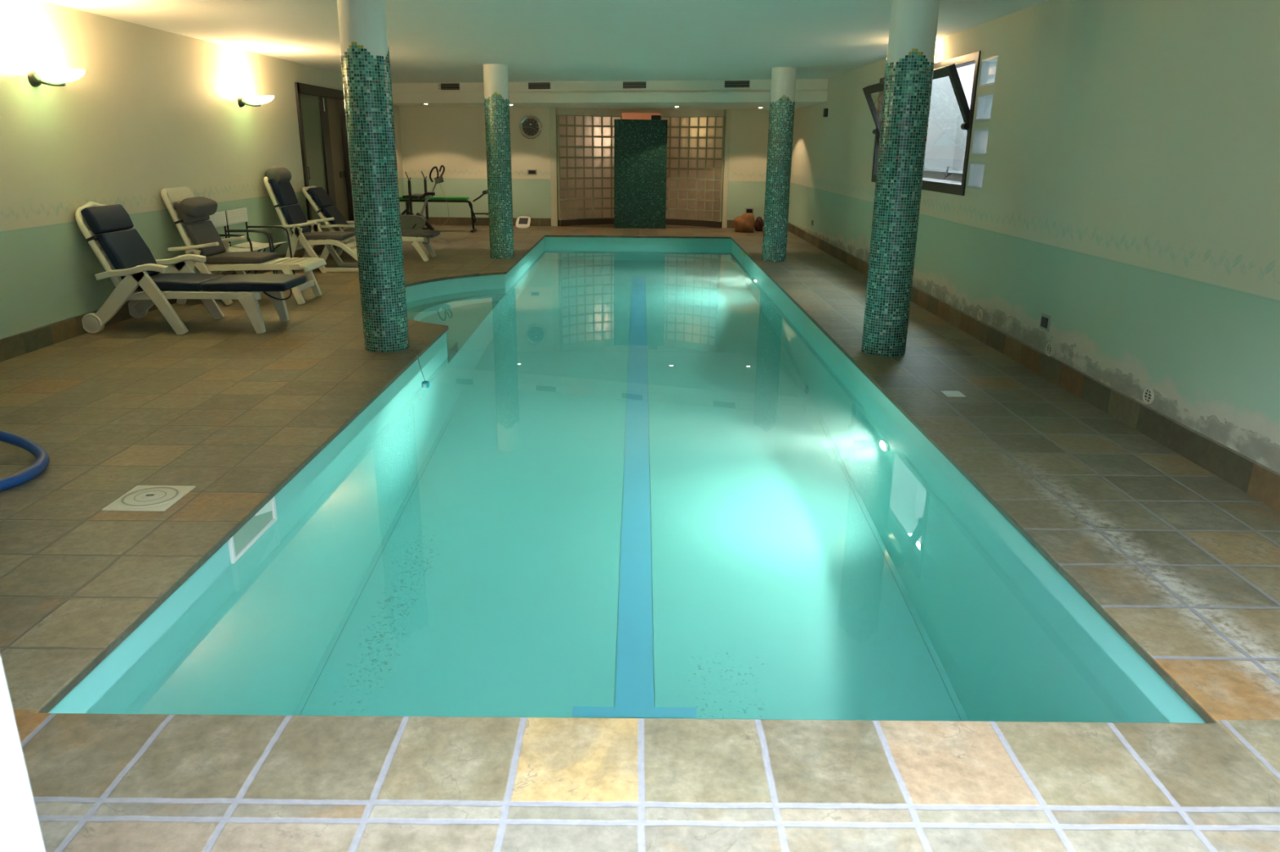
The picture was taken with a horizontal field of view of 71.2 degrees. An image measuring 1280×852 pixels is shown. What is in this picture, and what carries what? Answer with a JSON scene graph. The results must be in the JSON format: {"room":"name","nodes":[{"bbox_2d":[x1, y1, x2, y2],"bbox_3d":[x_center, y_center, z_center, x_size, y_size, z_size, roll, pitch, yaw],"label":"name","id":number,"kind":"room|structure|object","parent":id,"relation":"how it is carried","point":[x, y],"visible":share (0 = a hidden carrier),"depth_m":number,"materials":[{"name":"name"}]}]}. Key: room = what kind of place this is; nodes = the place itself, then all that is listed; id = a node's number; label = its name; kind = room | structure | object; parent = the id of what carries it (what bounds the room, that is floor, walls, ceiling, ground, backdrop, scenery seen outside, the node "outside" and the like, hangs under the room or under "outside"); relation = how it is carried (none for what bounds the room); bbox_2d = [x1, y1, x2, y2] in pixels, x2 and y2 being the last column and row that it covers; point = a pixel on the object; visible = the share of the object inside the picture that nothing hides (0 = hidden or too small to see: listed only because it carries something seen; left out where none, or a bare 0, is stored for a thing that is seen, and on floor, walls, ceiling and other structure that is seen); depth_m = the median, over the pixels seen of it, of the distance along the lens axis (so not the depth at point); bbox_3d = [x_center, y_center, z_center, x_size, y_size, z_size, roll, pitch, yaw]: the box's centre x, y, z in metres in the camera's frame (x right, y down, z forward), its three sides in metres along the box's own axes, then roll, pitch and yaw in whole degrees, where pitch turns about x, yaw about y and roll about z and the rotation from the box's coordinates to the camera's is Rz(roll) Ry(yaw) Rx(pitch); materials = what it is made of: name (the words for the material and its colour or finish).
{"room":"indoor swimming pool","nodes":[
{"label":"indoor swimming pool","id":0,"kind":"room"},
{"bbox_2d":[0,0,405,338],"bbox_3d":[-4.939,-2.779,9.529,0.250,2.813,18.150,1,17,0],"label":"wall","id":1,"kind":"structure","parent":0,"point":[152,110],"depth_m":8.16,"materials":[{"name":"paint"}]},
{"bbox_2d":[27,69,84,87],"bbox_3d":[-4.599,-2.752,7.080,0.415,0.136,0.230,1,17,0],"label":"wall sconce","id":2,"kind":"object","parent":1,"relation":"attached to","point":[59,77],"visible":1,"depth_m":7.03,"materials":[{"name":"glass"}]},
{"bbox_2d":[0,248,305,362],"bbox_3d":[-4.818,-1.565,9.932,0.018,0.168,17.900,1,17,0],"label":"baseboard","id":3,"kind":"structure","parent":1,"relation":"attached to","point":[20,344],"depth_m":7.35,"materials":[{"name":"tile"}]},
{"bbox_2d":[237,95,274,107],"bbox_3d":[-4.599,-3.899,10.745,0.415,0.136,0.230,1,17,0],"label":"wall sconce","id":4,"kind":"object","parent":1,"relation":"attached to","point":[255,101],"visible":1,"depth_m":10.69,"materials":[{"name":"glass"}]},
{"bbox_2d":[294,81,354,255],"bbox_3d":[-4.845,-3.954,13.824,0.142,2.414,2.178,1,17,0],"label":"door","id":5,"kind":"structure","parent":1,"relation":"in","point":[321,111],"depth_m":13.72,"materials":[{"name":"brown wood"}]},
{"bbox_2d":[39,0,1048,83],"bbox_3d":[-0.885,-4.442,10.272,8.430,0.200,20.540,1,17,0],"label":"ceiling","id":6,"kind":"structure","parent":0,"point":[429,41],"depth_m":8.77,"materials":[{"name":"paint"}]},
{"bbox_2d":[398,106,769,228],"bbox_3d":[-0.901,-5.541,18.495,8.030,2.813,0.835,1,17,0],"label":"wall","id":7,"kind":"structure","parent":0,"point":[453,138],"depth_m":18.27,"materials":[{"name":"paint"}]},
{"bbox_2d":[437,82,460,90],"bbox_3d":[-3.465,-6.159,16.235,0.450,0.136,0.015,6,18,16],"label":"air vent","id":8,"kind":"object","parent":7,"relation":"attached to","point":[444,86],"visible":1,"depth_m":16.23,"materials":[{"name":"white plastic"}]},
{"bbox_2d":[519,115,542,139],"bbox_3d":[-2.190,-5.983,17.911,0.456,0.456,0.035,1,17,0],"label":"wall clock","id":9,"kind":"object","parent":7,"relation":"attached to","point":[530,126],"visible":1,"depth_m":17.91,"materials":[{"name":"silver metal"}]},
{"bbox_2d":[527,169,537,174],"bbox_3d":[-2.193,-5.162,18.182,0.200,0.104,0.016,1,17,0],"label":"light switch","id":10,"kind":"object","parent":7,"relation":"attached to","point":[529,171],"visible":1,"depth_m":18.18,"materials":[{"name":"black plastic"}]},
{"bbox_2d":[527,81,551,90],"bbox_3d":[-1.775,-5.991,15.756,0.450,0.136,0.015,6,18,16],"label":"air vent","id":11,"kind":"object","parent":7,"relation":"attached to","point":[531,86],"visible":1,"depth_m":15.76,"materials":[{"name":"white plastic"}]},
{"bbox_2d":[428,217,755,228],"bbox_3d":[-0.917,-4.198,18.481,7.830,0.168,0.018,1,17,0],"label":"baseboard","id":12,"kind":"structure","parent":7,"relation":"attached to","point":[433,220],"depth_m":18.47,"materials":[{"name":"stone"}]},
{"bbox_2d":[391,79,828,110],"bbox_3d":[-0.889,-5.984,16.084,7.870,0.368,3.566,1,17,0],"label":"ceiling beam","id":13,"kind":"structure","parent":7,"relation":"attached to","point":[694,94],"depth_m":15.57,"materials":[{"name":"paint"}]},
{"bbox_2d":[622,80,647,89],"bbox_3d":[-0.095,-5.824,15.281,0.450,0.136,0.015,6,18,16],"label":"air vent","id":14,"kind":"object","parent":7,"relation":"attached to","point":[626,85],"visible":1,"depth_m":15.28,"materials":[{"name":"white plastic"}]},
{"bbox_2d":[723,80,751,88],"bbox_3d":[1.605,-5.656,14.800,0.450,0.136,0.015,6,18,16],"label":"air vent","id":15,"kind":"object","parent":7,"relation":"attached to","point":[727,84],"visible":1,"depth_m":14.80,"materials":[{"name":"white plastic"}]},
{"bbox_2d":[745,208,753,213],"bbox_3d":[2.254,-4.427,18.413,0.170,0.120,0.016,1,17,0],"label":"wall socket","id":16,"kind":"object","parent":7,"relation":"attached to","point":[750,211],"visible":0.9,"depth_m":18.40,"materials":[{"name":"black plastic"}]},
{"bbox_2d":[0,224,1279,851],"bbox_3d":[-0.913,-1.776,11.064,8.230,0.036,20.420,1,17,0],"label":"floor","id":17,"kind":"structure","parent":0,"point":[1181,562],"depth_m":2.85,"materials":[{"name":"tile"}]},
{"bbox_2d":[0,430,49,491],"bbox_3d":[-3.773,0.193,4.371,1.585,0.141,1.022,-3,18,-10],"label":"hose","id":18,"kind":"object","parent":17,"relation":"on","point":[42,462],"visible":1,"depth_m":4.52,"materials":[{"name":"blue plastic"}]},
{"bbox_2d":[102,485,195,511],"bbox_3d":[-2.297,0.335,4.196,0.284,0.028,0.304,1,17,0],"label":"deck hatch","id":19,"kind":"object","parent":17,"relation":"on","point":[140,498],"visible":1,"depth_m":4.17,"materials":[{"name":"beige plastic"}]},
{"bbox_2d":[75,201,306,334],"bbox_3d":[-3.949,-1.418,7.959,1.746,1.111,0.786,1,17,0],"label":"sun lounger","id":20,"kind":"object","parent":17,"relation":"on","point":[133,261],"visible":1,"depth_m":7.75,"materials":[{"name":"white plastic"}]},
{"bbox_2d":[80,204,159,279],"bbox_3d":[-4.568,-1.619,7.896,0.331,0.630,0.540,1,17,0],"label":"cushion","id":21,"kind":"object","parent":20,"relation":"on","point":[111,225],"depth_m":7.78,"materials":[{"name":"blue fabric"}]},
{"bbox_2d":[206,211,275,292],"bbox_3d":[-4.494,-1.967,10.071,0.541,0.844,0.534,1,17,0],"label":"folding chair","id":22,"kind":"object","parent":17,"relation":"on","point":[218,220],"visible":0.54,"depth_m":10.11,"materials":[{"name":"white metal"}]},
{"bbox_2d":[160,186,326,305],"bbox_3d":[-4.102,-1.888,9.363,1.416,1.161,0.730,1,17,0],"label":"sun lounger","id":23,"kind":"object","parent":17,"relation":"on","point":[207,242],"visible":0.84,"depth_m":9.17,"materials":[{"name":"beige plastic"}]},
{"bbox_2d":[179,196,217,217],"bbox_3d":[-4.558,-2.265,9.245,0.210,0.170,0.560,18,17,-5],"label":"headrest pillow","id":24,"kind":"object","parent":23,"relation":"on","point":[197,206],"depth_m":9.08,"materials":[{"name":"grey fabric"}]},
{"bbox_2d":[173,200,225,257],"bbox_3d":[-4.572,-2.059,9.309,0.248,0.564,0.500,1,17,0],"label":"cushion","id":25,"kind":"object","parent":23,"relation":"on","point":[203,232],"depth_m":9.16,"materials":[{"name":"grey fabric"}]},
{"bbox_2d":[204,251,278,263],"bbox_3d":[-4.183,-1.771,9.399,0.592,0.073,0.500,1,17,0],"label":"seat cushion","id":26,"kind":"object","parent":23,"relation":"on","point":[212,257],"depth_m":9.22,"materials":[{"name":"grey fabric"}]},
{"bbox_2d":[225,208,294,275],"bbox_3d":[-4.494,-2.140,10.625,0.541,0.844,0.534,1,17,0],"label":"folding chair","id":27,"kind":"object","parent":17,"relation":"on","point":[237,215],"visible":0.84,"depth_m":10.56,"materials":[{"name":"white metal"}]},
{"bbox_2d":[263,167,358,273],"bbox_3d":[-4.130,-2.689,11.679,1.272,1.304,0.740,1,17,0],"label":"sun lounger","id":28,"kind":"object","parent":17,"relation":"on","point":[279,178],"visible":0.84,"depth_m":11.50,"materials":[{"name":"beige plastic"}]},
{"bbox_2d":[264,167,291,184],"bbox_3d":[-4.656,-3.217,11.514,0.208,0.208,0.447,1,17,0],"label":"headrest pillow","id":29,"kind":"object","parent":28,"relation":"on","point":[280,175],"depth_m":11.34,"materials":[{"name":"grey fabric"}]},
{"bbox_2d":[269,178,310,234],"bbox_3d":[-4.546,-2.860,11.625,0.280,0.704,0.510,1,17,0],"label":"cushion","id":30,"kind":"object","parent":28,"relation":"on","point":[282,188],"depth_m":11.49,"materials":[{"name":"blue fabric"}]},
{"bbox_2d":[302,231,355,240],"bbox_3d":[-4.129,-2.495,11.740,0.642,0.078,0.510,1,17,0],"label":"seat cushion","id":31,"kind":"object","parent":28,"relation":"on","point":[331,235],"depth_m":11.53,"materials":[{"name":"grey fabric"}]},
{"bbox_2d":[302,186,439,261],"bbox_3d":[-3.838,-2.914,12.887,1.802,1.023,0.720,1,17,0],"label":"sun lounger","id":32,"kind":"object","parent":17,"relation":"on","point":[325,206],"visible":0.66,"depth_m":12.70,"materials":[{"name":"beige plastic"}]},
{"bbox_2d":[307,186,347,228],"bbox_3d":[-4.465,-3.123,12.822,0.383,0.572,0.490,1,17,0],"label":"cushion","id":33,"kind":"object","parent":32,"relation":"on","point":[320,197],"depth_m":12.69,"materials":[{"name":"blue fabric"}]},
{"bbox_2d":[336,0,408,352],"bbox_3d":[-2.060,-1.922,6.939,0.353,2.683,0.354,17,23,41],"label":"column","id":34,"kind":"structure","parent":17,"relation":"on","point":[362,24],"depth_m":6.79,"materials":[{"name":"teal tile"}]},
{"bbox_2d":[400,164,448,230],"bbox_3d":[-3.968,-4.089,16.218,1.006,1.236,0.480,1,17,0],"label":"exercise bike","id":35,"kind":"object","parent":17,"relation":"on","point":[409,220],"visible":0.89,"depth_m":16.23,"materials":[{"name":"black metal"}]},
{"bbox_2d":[399,171,488,232],"bbox_3d":[-3.758,-4.287,17.099,1.751,1.110,0.654,1,17,0],"label":"weight bench","id":36,"kind":"object","parent":17,"relation":"on","point":[414,197],"visible":0.79,"depth_m":17.07,"materials":[{"name":"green metal"}]},
{"bbox_2d":[483,63,514,258],"bbox_3d":[-2.034,-3.786,12.898,0.354,2.683,0.353,5,18,13],"label":"column","id":37,"kind":"structure","parent":17,"relation":"on","point":[496,96],"depth_m":12.75,"materials":[{"name":"teal tile"}]},
{"bbox_2d":[515,216,530,228],"bbox_3d":[-2.358,-4.108,18.057,0.300,0.232,0.212,3,18,7],"label":"bathroom scale","id":38,"kind":"object","parent":17,"relation":"on","point":[522,222],"visible":1,"depth_m":18.03,"materials":[{"name":"white plastic"}]},
{"bbox_2d":[48,236,1206,723],"bbox_3d":[-0.607,-0.231,10.013,4.629,2.310,14.794,1,17,0],"label":"pool edge","id":39,"kind":"object","parent":17,"relation":"in","point":[86,694],"visible":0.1,"depth_m":3.99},
{"bbox_2d":[227,496,277,564],"bbox_3d":[-1.782,0.458,4.125,0.016,0.152,0.490,1,17,0],"label":"skimmer","id":40,"kind":"object","parent":39,"relation":"attached to","point":[248,535],"visible":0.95,"depth_m":4.12,"materials":[{"name":"white plastic"}]},
{"bbox_2d":[85,244,1170,723],"bbox_3d":[-0.609,-0.033,10.075,4.649,2.435,14.814,1,17,0],"label":"pool water","id":41,"kind":"object","parent":39,"relation":"in","point":[624,481],"visible":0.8,"depth_m":4.04,"materials":[{"name":"teal liquid"}]},
{"bbox_2d":[402,350,429,386],"bbox_3d":[-1.759,-0.438,7.032,0.060,0.240,0.572,-9,20,-27],"label":"thermometer","id":42,"kind":"object","parent":41,"relation":"in","point":[424,384],"visible":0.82,"depth_m":6.83,"materials":[{"name":"plastic"}]},
{"bbox_2d":[613,119,667,228],"bbox_3d":[0.006,-5.046,17.972,1.050,2.100,0.132,1,17,0],"label":"tiled partition wall","id":43,"kind":"structure","parent":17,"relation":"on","point":[640,146],"depth_m":17.90,"materials":[{"name":"teal tile"}]},
{"bbox_2d":[651,115,661,119],"bbox_3d":[0.317,-6.087,17.651,0.190,0.085,0.114,1,17,0],"label":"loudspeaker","id":44,"kind":"object","parent":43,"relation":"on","point":[653,117],"visible":1,"depth_m":17.60,"materials":[{"name":"black plastic"}]},
{"bbox_2d":[651,115,660,119],"bbox_3d":[0.317,-6.071,17.599,0.170,0.069,0.005,1,17,0],"label":"grille","id":45,"kind":"object","parent":44,"relation":"attached to","point":[652,117],"depth_m":17.60,"materials":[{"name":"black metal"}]},
{"bbox_2d":[733,213,754,232],"bbox_3d":[2.049,-4.016,17.656,0.411,0.364,0.390,1,17,0],"label":"stone","id":46,"kind":"object","parent":17,"relation":"on","point":[744,223],"visible":1,"depth_m":17.53,"materials":[{"name":"brown stone"}]},
{"bbox_2d":[754,216,764,231],"bbox_3d":[2.384,-4.051,17.910,0.205,0.285,0.216,1,17,0],"label":"stone","id":47,"kind":"object","parent":17,"relation":"on","point":[759,223],"visible":0.93,"depth_m":17.83,"materials":[{"name":"brown stone"}]},
{"bbox_2d":[761,66,796,262],"bbox_3d":[2.004,-3.745,12.903,0.355,2.683,0.355,10,20,28],"label":"column","id":48,"kind":"structure","parent":17,"relation":"on","point":[782,100],"depth_m":12.76,"materials":[{"name":"teal tile"}]},
{"bbox_2d":[861,0,940,356],"bbox_3d":[2.022,-1.894,6.989,0.353,2.683,0.354,-9,20,-28],"label":"column","id":49,"kind":"structure","parent":17,"relation":"on","point":[909,63],"depth_m":6.84,"materials":[{"name":"teal tile"}]},
{"bbox_2d":[941,391,965,396],"bbox_3d":[2.148,-0.218,6.135,0.124,0.016,0.140,1,17,0],"label":"deck plate","id":50,"kind":"object","parent":17,"relation":"on","point":[948,393],"visible":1,"depth_m":6.12,"materials":[{"name":"white plastic"}]},
{"bbox_2d":[622,112,660,119],"bbox_3d":[-0.007,-6.095,20.464,4.800,2.713,0.100,1,17,0],"label":"wall","id":51,"kind":"structure","parent":0,"point":[635,116],"depth_m":20.13,"materials":[{"name":"paint"}]},
{"bbox_2d":[951,63,974,183],"bbox_3d":[4.827,-3.855,9.639,0.100,3.900,7.700,1,17,0],"label":"wall","id":52,"kind":"structure","parent":0,"point":[968,71],"depth_m":13.22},
{"bbox_2d":[787,0,1279,473],"bbox_3d":[3.126,-2.701,9.555,0.220,2.813,18.150,1,17,0],"label":"wall","id":53,"kind":"structure","parent":0,"point":[1129,199],"depth_m":5.60,"materials":[{"name":"paint"}]},
{"bbox_2d":[822,108,828,117],"bbox_3d":[2.997,-5.060,14.449,0.056,0.130,0.140,1,17,0],"label":"wall sensor","id":54,"kind":"object","parent":53,"relation":"attached to","point":[825,110],"visible":1,"depth_m":14.39,"materials":[{"name":"black plastic"}]},
{"bbox_2d":[862,50,981,195],"bbox_3d":[3.040,-3.250,9.771,0.532,1.250,3.450,1,17,0],"label":"window","id":55,"kind":"structure","parent":53,"relation":"in","point":[947,68],"depth_m":8.55,"materials":[{"name":"brown metal"}]},
{"bbox_2d":[922,66,963,182],"bbox_3d":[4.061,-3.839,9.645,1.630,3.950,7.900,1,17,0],"label":"window pane","id":56,"kind":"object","parent":55,"relation":"attached to","point":[944,107],"depth_m":13.47,"materials":[{"name":"glass"}]},
{"bbox_2d":[931,286,935,296],"bbox_3d":[2.997,-1.381,9.145,0.014,0.100,0.100,1,17,0],"label":"air vent","id":57,"kind":"object","parent":53,"relation":"in","point":[933,288],"visible":1,"depth_m":9.13,"materials":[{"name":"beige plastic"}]},
{"bbox_2d":[933,50,937,59],"bbox_3d":[2.958,-3.794,9.145,0.140,0.117,0.137,1,17,0],"label":"lamp","id":58,"kind":"object","parent":53,"relation":"attached to","point":[935,51],"visible":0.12,"depth_m":9.11,"materials":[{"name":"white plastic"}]},
{"bbox_2d":[967,161,986,190],"bbox_3d":[3.096,-2.248,8.030,0.160,0.239,0.396,1,17,0],"label":"glass block","id":59,"kind":"object","parent":53,"relation":"attached to","point":[976,169],"visible":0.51,"depth_m":8.19,"materials":[{"name":"white glass"}]},
{"bbox_2d":[977,309,982,320],"bbox_3d":[2.997,-0.979,7.888,0.014,0.100,0.100,1,17,0],"label":"air vent","id":60,"kind":"object","parent":53,"relation":"in","point":[980,314],"visible":1,"depth_m":7.88,"materials":[{"name":"beige plastic"}]},
{"bbox_2d":[970,127,990,155],"bbox_3d":[3.099,-2.521,7.945,0.160,0.239,0.396,1,17,0],"label":"glass block","id":61,"kind":"object","parent":53,"relation":"in","point":[980,135],"visible":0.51,"depth_m":8.11,"materials":[{"name":"white glass"}]},
{"bbox_2d":[974,92,994,122],"bbox_3d":[3.102,-2.798,7.859,0.160,0.239,0.396,1,17,0],"label":"glass block","id":62,"kind":"object","parent":53,"relation":"attached to","point":[984,101],"visible":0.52,"depth_m":8.02,"materials":[{"name":"white glass"}]},
{"bbox_2d":[978,55,998,88],"bbox_3d":[3.105,-3.075,7.772,0.160,0.239,0.396,1,17,0],"label":"glass block","id":63,"kind":"object","parent":53,"relation":"attached to","point":[988,67],"visible":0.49,"depth_m":7.93,"materials":[{"name":"white glass"}]},
{"bbox_2d":[787,222,1279,511],"bbox_3d":[2.994,-1.490,9.957,0.018,0.168,17.900,1,17,0],"label":"baseboard","id":64,"kind":"structure","parent":53,"relation":"attached to","point":[1258,481],"depth_m":5.61,"materials":[{"name":"tile"}]},
{"bbox_2d":[1039,312,1051,332],"bbox_3d":[3.000,-0.767,6.624,0.016,0.116,0.150,1,17,0],"label":"wall socket","id":65,"kind":"object","parent":53,"relation":"attached to","point":[1045,322],"visible":1,"depth_m":6.60,"materials":[{"name":"grey plastic"}]},
{"bbox_2d":[1045,342,1053,355],"bbox_3d":[2.998,-0.563,6.551,0.014,0.100,0.100,1,17,0],"label":"air vent","id":66,"kind":"object","parent":53,"relation":"in","point":[1049,348],"visible":1,"depth_m":6.54,"materials":[{"name":"beige plastic"}]},
{"bbox_2d":[1142,387,1154,404],"bbox_3d":[2.998,-0.179,5.278,0.014,0.100,0.100,1,17,0],"label":"air vent","id":67,"kind":"object","parent":53,"relation":"in","point":[1148,394],"visible":1,"depth_m":5.27,"materials":[{"name":"beige plastic"}]},
{"bbox_2d":[1143,390,1151,401],"bbox_3d":[2.996,-0.179,5.278,0.004,0.068,0.062,1,17,0],"label":"grille","id":68,"kind":"object","parent":67,"relation":"attached to","point":[1147,393],"depth_m":5.28,"materials":[{"name":"beige plastic"}]},
{"bbox_3d":[-0.898,-0.054,0.957,8.430,2.813,0.140,1,17,0],"label":"wall","id":69,"kind":"structure","parent":0,"visible":0},
{"bbox_2d":[0,656,45,851],"bbox_3d":[-0.882,0.122,1.002,0.145,2.350,0.160,1,17,0],"label":"trim","id":70,"kind":"structure","parent":69,"relation":"attached to","point":[20,827],"depth_m":1.16,"materials":[{"name":"white paint"}]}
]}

